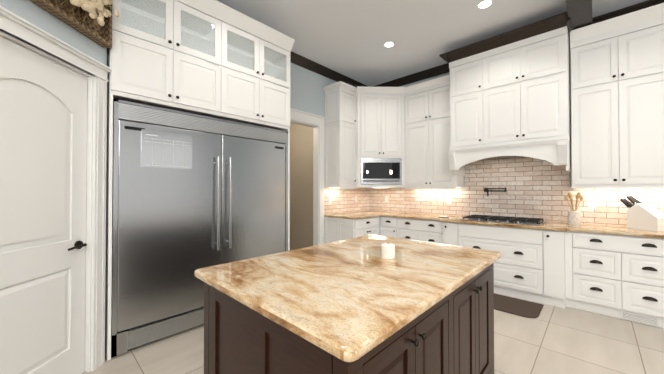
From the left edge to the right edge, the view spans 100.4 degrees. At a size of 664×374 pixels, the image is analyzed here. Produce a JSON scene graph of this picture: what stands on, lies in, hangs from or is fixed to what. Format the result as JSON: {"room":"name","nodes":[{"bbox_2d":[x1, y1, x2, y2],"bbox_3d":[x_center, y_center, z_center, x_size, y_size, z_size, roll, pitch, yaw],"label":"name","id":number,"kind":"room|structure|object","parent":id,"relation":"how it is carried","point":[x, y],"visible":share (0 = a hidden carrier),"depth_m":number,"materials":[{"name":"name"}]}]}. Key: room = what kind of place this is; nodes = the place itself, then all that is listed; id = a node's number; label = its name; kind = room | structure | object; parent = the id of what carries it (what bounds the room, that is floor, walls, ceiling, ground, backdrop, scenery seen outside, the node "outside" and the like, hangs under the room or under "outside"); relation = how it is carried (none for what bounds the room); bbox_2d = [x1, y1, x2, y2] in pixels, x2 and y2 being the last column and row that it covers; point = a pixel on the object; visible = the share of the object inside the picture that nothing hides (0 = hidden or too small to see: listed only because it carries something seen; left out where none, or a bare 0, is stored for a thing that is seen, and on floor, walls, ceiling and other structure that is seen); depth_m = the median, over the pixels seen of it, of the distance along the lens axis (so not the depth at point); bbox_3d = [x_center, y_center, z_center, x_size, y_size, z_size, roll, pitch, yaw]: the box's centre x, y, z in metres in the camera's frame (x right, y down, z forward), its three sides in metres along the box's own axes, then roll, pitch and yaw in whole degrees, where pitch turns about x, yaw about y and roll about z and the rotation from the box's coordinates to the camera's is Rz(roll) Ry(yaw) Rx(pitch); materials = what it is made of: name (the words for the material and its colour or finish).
{"room":"kitchen","nodes":[
{"label":"kitchen","id":0,"kind":"room"},
{"bbox_2d":[0,0,106,65],"bbox_3d":[-1.764,-0.355,1.738,0.645,3.420,0.615,-1,-1,44],"label":"wall","id":1,"kind":"structure","parent":0,"point":[35,14],"depth_m":1.52,"materials":[{"name":"grey"}]},
{"bbox_2d":[0,36,86,373],"bbox_3d":[-1.816,0.265,1.651,0.569,2.162,0.562,-1,-1,44],"label":"pantry door","id":2,"kind":"structure","parent":1,"relation":"in","point":[43,138],"depth_m":1.72,"materials":[{"name":"white paint"}]},
{"bbox_2d":[0,6,111,371],"bbox_3d":[-1.747,0.210,1.656,0.771,2.290,0.771,-1,-1,44],"label":"door frame","id":3,"kind":"structure","parent":1,"relation":"attached to","point":[18,30],"depth_m":2.05,"materials":[{"name":"white paint"}]},
{"bbox_2d":[30,0,118,47],"bbox_3d":[-1.681,-1.425,1.761,0.154,0.680,0.778,0,-1,0],"label":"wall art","id":4,"kind":"object","parent":1,"relation":"hanging from","point":[91,20],"visible":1,"depth_m":1.92,"materials":[{"name":"brown"}]},
{"bbox_2d":[290,123,312,249],"bbox_3d":[-0.489,-0.315,5.624,1.420,3.420,0.100,-1,-1,44],"label":"wall","id":5,"kind":"structure","parent":0,"point":[301,186],"depth_m":5.67,"materials":[{"name":"beige paint"}]},
{"bbox_2d":[290,62,335,243],"bbox_3d":[-0.606,-0.332,3.960,0.710,3.420,4.470,-1,-1,44],"label":"wall","id":6,"kind":"structure","parent":0,"point":[307,93],"depth_m":4.53,"materials":[{"name":"grey paint"}]},
{"bbox_2d":[290,108,325,245],"bbox_3d":[-0.552,0.090,4.401,0.168,2.585,1.110,-1,-1,44],"label":"door frame","id":7,"kind":"structure","parent":6,"relation":"attached to","point":[318,131],"depth_m":4.70,"materials":[{"name":"white paint"}]},
{"bbox_2d":[290,51,368,87],"bbox_3d":[-0.728,-1.982,4.100,0.100,0.115,4.228,-1,-1,44],"label":"crown molding","id":8,"kind":"structure","parent":6,"relation":"attached to","point":[306,63],"depth_m":4.66,"materials":[{"name":"brown wood"}]},
{"bbox_2d":[323,83,354,186],"bbox_3d":[0.138,-0.833,4.808,0.356,1.680,0.409,-1,-1,44],"label":"upper cabinet","id":9,"kind":"object","parent":6,"relation":"attached to","point":[339,161],"depth_m":4.67,"materials":[{"name":"white paint"}]},
{"bbox_2d":[82,293,663,373],"bbox_3d":[-0.009,1.373,0.546,9.400,0.060,8.840,-1,-1,44],"label":"floor","id":10,"kind":"structure","parent":0,"point":[550,339],"depth_m":2.33,"materials":[{"name":"tile"}]},
{"bbox_2d":[111,99,287,357],"bbox_3d":[-1.335,0.332,3.000,0.668,2.053,1.724,-1,-1,44],"label":"fridge","id":11,"kind":"object","parent":10,"relation":"on","point":[191,193],"visible":0.88,"depth_m":2.55,"materials":[{"name":"silver metal"}]},
{"bbox_2d":[105,0,294,360],"bbox_3d":[-1.332,-0.230,3.002,0.711,3.195,1.778,-1,-1,44],"label":"cabinet","id":12,"kind":"object","parent":10,"relation":"on","point":[214,59],"visible":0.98,"depth_m":2.67,"materials":[{"name":"white paint"}]},
{"bbox_2d":[204,267,493,373],"bbox_3d":[0.223,0.918,1.667,1.036,0.872,1.536,-1,-1,44],"label":"kitchen island","id":13,"kind":"object","parent":10,"relation":"on","point":[457,337],"depth_m":1.24,"materials":[{"name":"brown wood"}]},
{"bbox_2d":[194,235,501,370],"bbox_3d":[0.211,0.460,1.683,1.095,0.040,1.624,-1,-1,44],"label":"island countertop","id":14,"kind":"structure","parent":13,"relation":"on","point":[344,300],"depth_m":1.22,"materials":[{"name":"beige stone"}]},
{"bbox_2d":[381,243,394,258],"bbox_3d":[0.352,0.394,1.732,0.086,0.091,0.086,-1,-1,44],"label":"candle","id":15,"kind":"object","parent":14,"relation":"on","point":[387,250],"visible":1,"depth_m":1.70,"materials":[{"name":"white wax"}]},
{"bbox_2d":[324,216,383,243],"bbox_3d":[0.385,0.950,4.791,0.710,0.874,0.758,-1,-1,44],"label":"base cabinet","id":16,"kind":"object","parent":10,"relation":"on","point":[336,229],"depth_m":4.57,"materials":[{"name":"white paint"}]},
{"bbox_2d":[324,212,377,218],"bbox_3d":[0.328,0.492,4.761,0.677,0.039,0.660,-1,-1,44],"label":"countertop","id":17,"kind":"structure","parent":16,"relation":"on","point":[347,215],"depth_m":4.62,"materials":[{"name":"stone"}]},
{"bbox_2d":[324,187,367,213],"bbox_3d":[0.314,0.244,5.232,0.013,0.464,1.320,-1,-1,44],"label":"wall","id":18,"kind":"structure","parent":17,"relation":"on","point":[343,200],"depth_m":5.16,"materials":[{"name":"brick"}]},
{"bbox_2d":[384,217,395,237],"bbox_3d":[1.155,0.951,4.951,0.344,0.874,0.580,-1,-1,44],"label":"base cabinet","id":19,"kind":"object","parent":10,"relation":"on","point":[389,222],"depth_m":4.71,"materials":[{"name":"white paint"}]},
{"bbox_2d":[396,218,439,243],"bbox_3d":[1.549,0.947,4.575,0.861,0.874,0.580,-1,-1,44],"label":"base cabinet","id":20,"kind":"object","parent":10,"relation":"on","point":[406,228],"depth_m":4.36,"materials":[{"name":"white paint"}]},
{"bbox_2d":[356,210,663,237],"bbox_3d":[2.268,0.482,3.810,4.797,0.039,0.702,-1,-1,44],"label":"countertop","id":21,"kind":"structure","parent":20,"relation":"on","point":[592,228],"depth_m":3.28,"materials":[{"name":"stone"}]},
{"bbox_2d":[461,215,545,225],"bbox_3d":[2.310,0.438,3.755,0.900,0.046,0.520,-1,-1,44],"label":"cooktop","id":22,"kind":"object","parent":21,"relation":"in","point":[515,220],"visible":1,"depth_m":3.63,"materials":[{"name":"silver metal"}]},
{"bbox_2d":[368,72,663,225],"bbox_3d":[2.989,-0.335,3.707,9.400,3.420,0.153,-1,-1,44],"label":"wall","id":23,"kind":"structure","parent":21,"relation":"on","point":[537,188],"depth_m":3.93,"materials":[{"name":"brick"}]},
{"bbox_2d":[351,86,402,158],"bbox_3d":[0.819,-1.111,5.070,0.982,1.220,0.902,-1,-1,44],"label":"upper cabinet","id":24,"kind":"object","parent":23,"relation":"attached to","point":[378,110],"depth_m":4.79,"materials":[{"name":"white paint"}]},
{"bbox_2d":[355,155,402,186],"bbox_3d":[0.819,-0.283,5.062,0.982,0.495,0.902,-1,-1,44],"label":"microwave","id":25,"kind":"object","parent":23,"relation":"attached to","point":[384,170],"depth_m":4.78,"materials":[{"name":"silver metal"}]},
{"bbox_2d":[403,80,430,186],"bbox_3d":[1.525,-0.856,4.760,0.528,1.725,0.373,-1,-1,44],"label":"upper cabinet","id":26,"kind":"object","parent":23,"relation":"attached to","point":[417,97],"depth_m":4.65,"materials":[{"name":"white paint"}]},
{"bbox_2d":[431,75,466,186],"bbox_3d":[1.828,-0.859,4.503,0.492,1.725,0.327,-1,-1,44],"label":"upper cabinet","id":27,"kind":"object","parent":23,"relation":"attached to","point":[447,167],"depth_m":4.37,"materials":[{"name":"white paint"}]},
{"bbox_2d":[447,43,494,154],"bbox_3d":[2.094,-1.238,4.066,0.501,1.375,0.597,-1,-1,44],"label":"upper cabinet","id":28,"kind":"object","parent":23,"relation":"attached to","point":[467,79],"depth_m":3.84,"materials":[{"name":"white paint"}]},
{"bbox_2d":[484,188,505,195],"bbox_3d":[2.381,0.071,4.058,0.313,0.125,0.171,-1,-1,44],"label":"pot filler","id":29,"kind":"object","parent":23,"relation":"attached to","point":[487,190],"visible":1,"depth_m":4.03,"materials":[{"name":"black metal"}]},
{"bbox_2d":[487,27,530,150],"bbox_3d":[2.387,-1.241,3.787,0.539,1.375,0.597,-1,-1,44],"label":"upper cabinet","id":30,"kind":"object","parent":23,"relation":"attached to","point":[506,55],"depth_m":3.52,"materials":[{"name":"white paint"}]},
{"bbox_2d":[373,0,663,86],"bbox_3d":[3.475,-1.993,3.104,7.560,0.115,0.101,-1,-1,44],"label":"crown molding","id":31,"kind":"structure","parent":23,"relation":"attached to","point":[435,71],"depth_m":4.63,"materials":[{"name":"brown wood"}]},
{"bbox_2d":[527,15,570,146],"bbox_3d":[2.680,-1.244,3.507,0.502,1.375,0.597,-1,-1,44],"label":"upper cabinet","id":32,"kind":"object","parent":23,"relation":"attached to","point":[549,43],"depth_m":3.24,"materials":[{"name":"white paint"}]},
{"bbox_2d":[588,200,595,208],"bbox_3d":[3.195,0.215,3.396,0.070,0.115,0.006,-1,-1,44],"label":"electrical outlet plate","id":33,"kind":"object","parent":23,"relation":"attached to","point":[591,204],"depth_m":3.39,"materials":[{"name":"white plastic"}]},
{"bbox_2d":[571,15,630,186],"bbox_3d":[3.129,-0.924,3.262,0.454,1.830,0.327,-1,-1,44],"label":"upper cabinet","id":34,"kind":"object","parent":23,"relation":"attached to","point":[585,105],"depth_m":3.13,"materials":[{"name":"white paint"}]},
{"bbox_2d":[627,3,663,186],"bbox_3d":[3.399,-0.927,3.004,0.521,1.830,0.327,-1,-1,44],"label":"upper cabinet","id":35,"kind":"object","parent":23,"relation":"attached to","point":[645,29],"depth_m":2.89,"materials":[{"name":"white paint"}]},
{"bbox_2d":[564,192,583,224],"bbox_3d":[2.952,0.259,3.372,0.177,0.396,0.116,-1,-1,44],"label":"utensil crock","id":36,"kind":"object","parent":21,"relation":"on","point":[573,217],"visible":1,"depth_m":3.34,"materials":[{"name":"ceramic"}]},
{"bbox_2d":[620,196,663,231],"bbox_3d":[3.338,0.277,2.984,0.150,0.352,0.342,0,-1,-11],"label":"knife block","id":37,"kind":"object","parent":21,"relation":"on","point":[644,216],"visible":1,"depth_m":2.93,"materials":[{"name":"white wood"}]},
{"bbox_2d":[440,221,459,245],"bbox_3d":[1.912,0.943,4.178,0.213,0.874,0.652,-1,-1,44],"label":"base cabinet","id":38,"kind":"object","parent":10,"relation":"on","point":[449,231],"depth_m":3.95,"materials":[{"name":"white paint"}]},
{"bbox_2d":[460,223,543,303],"bbox_3d":[2.334,0.939,3.775,0.953,0.874,0.652,-1,-1,44],"label":"base cabinet","id":39,"kind":"object","parent":10,"relation":"on","point":[519,272],"depth_m":3.42,"materials":[{"name":"white paint"}]},
{"bbox_2d":[494,293,543,317],"bbox_3d":[1.925,1.365,3.335,0.950,0.012,0.505,-1,-1,44],"label":"rug","id":40,"kind":"object","parent":10,"relation":"on","point":[518,307],"visible":0.44,"depth_m":3.14,"materials":[{"name":"brown carpet"}]},
{"bbox_2d":[544,230,575,308],"bbox_3d":[2.771,0.935,3.359,0.254,0.874,0.652,-1,-1,44],"label":"base cabinet","id":41,"kind":"object","parent":10,"relation":"on","point":[559,246],"depth_m":3.13,"materials":[{"name":"white paint"}]},
{"bbox_2d":[572,231,663,327],"bbox_3d":[3.161,0.931,3.037,0.887,0.874,0.580,-1,-1,44],"label":"base cabinet","id":42,"kind":"object","parent":10,"relation":"on","point":[618,276],"depth_m":2.83,"materials":[{"name":"white paint"}]},
{"bbox_2d":[217,0,647,86],"bbox_3d":[-0.009,-2.107,0.583,9.400,0.060,8.840,-1,-1,44],"label":"ceiling","id":43,"kind":"structure","parent":0,"point":[349,38],"depth_m":3.50,"materials":[{"name":"white paint"}]},
{"bbox_2d":[383,41,394,47],"bbox_3d":[0.817,-2.039,3.954,0.169,0.006,0.169,0,-1,38],"label":"recessed light","id":44,"kind":"object","parent":43,"relation":"in","point":[387,44],"depth_m":3.95,"materials":[{"name":"white"}]},
{"bbox_2d":[476,0,493,8],"bbox_3d":[1.714,-2.048,3.098,0.169,0.006,0.169,0,-1,38],"label":"recessed light","id":45,"kind":"object","parent":43,"relation":"in","point":[483,4],"depth_m":3.10,"materials":[{"name":"white"}]},
{"bbox_2d":[566,0,591,29],"bbox_3d":[0.180,-1.982,0.367,0.190,0.194,8.390,-1,-1,44],"label":"ceiling beam","id":46,"kind":"structure","parent":43,"relation":"attached to","point":[579,12],"depth_m":2.94,"materials":[{"name":"brown wood"}]}
]}

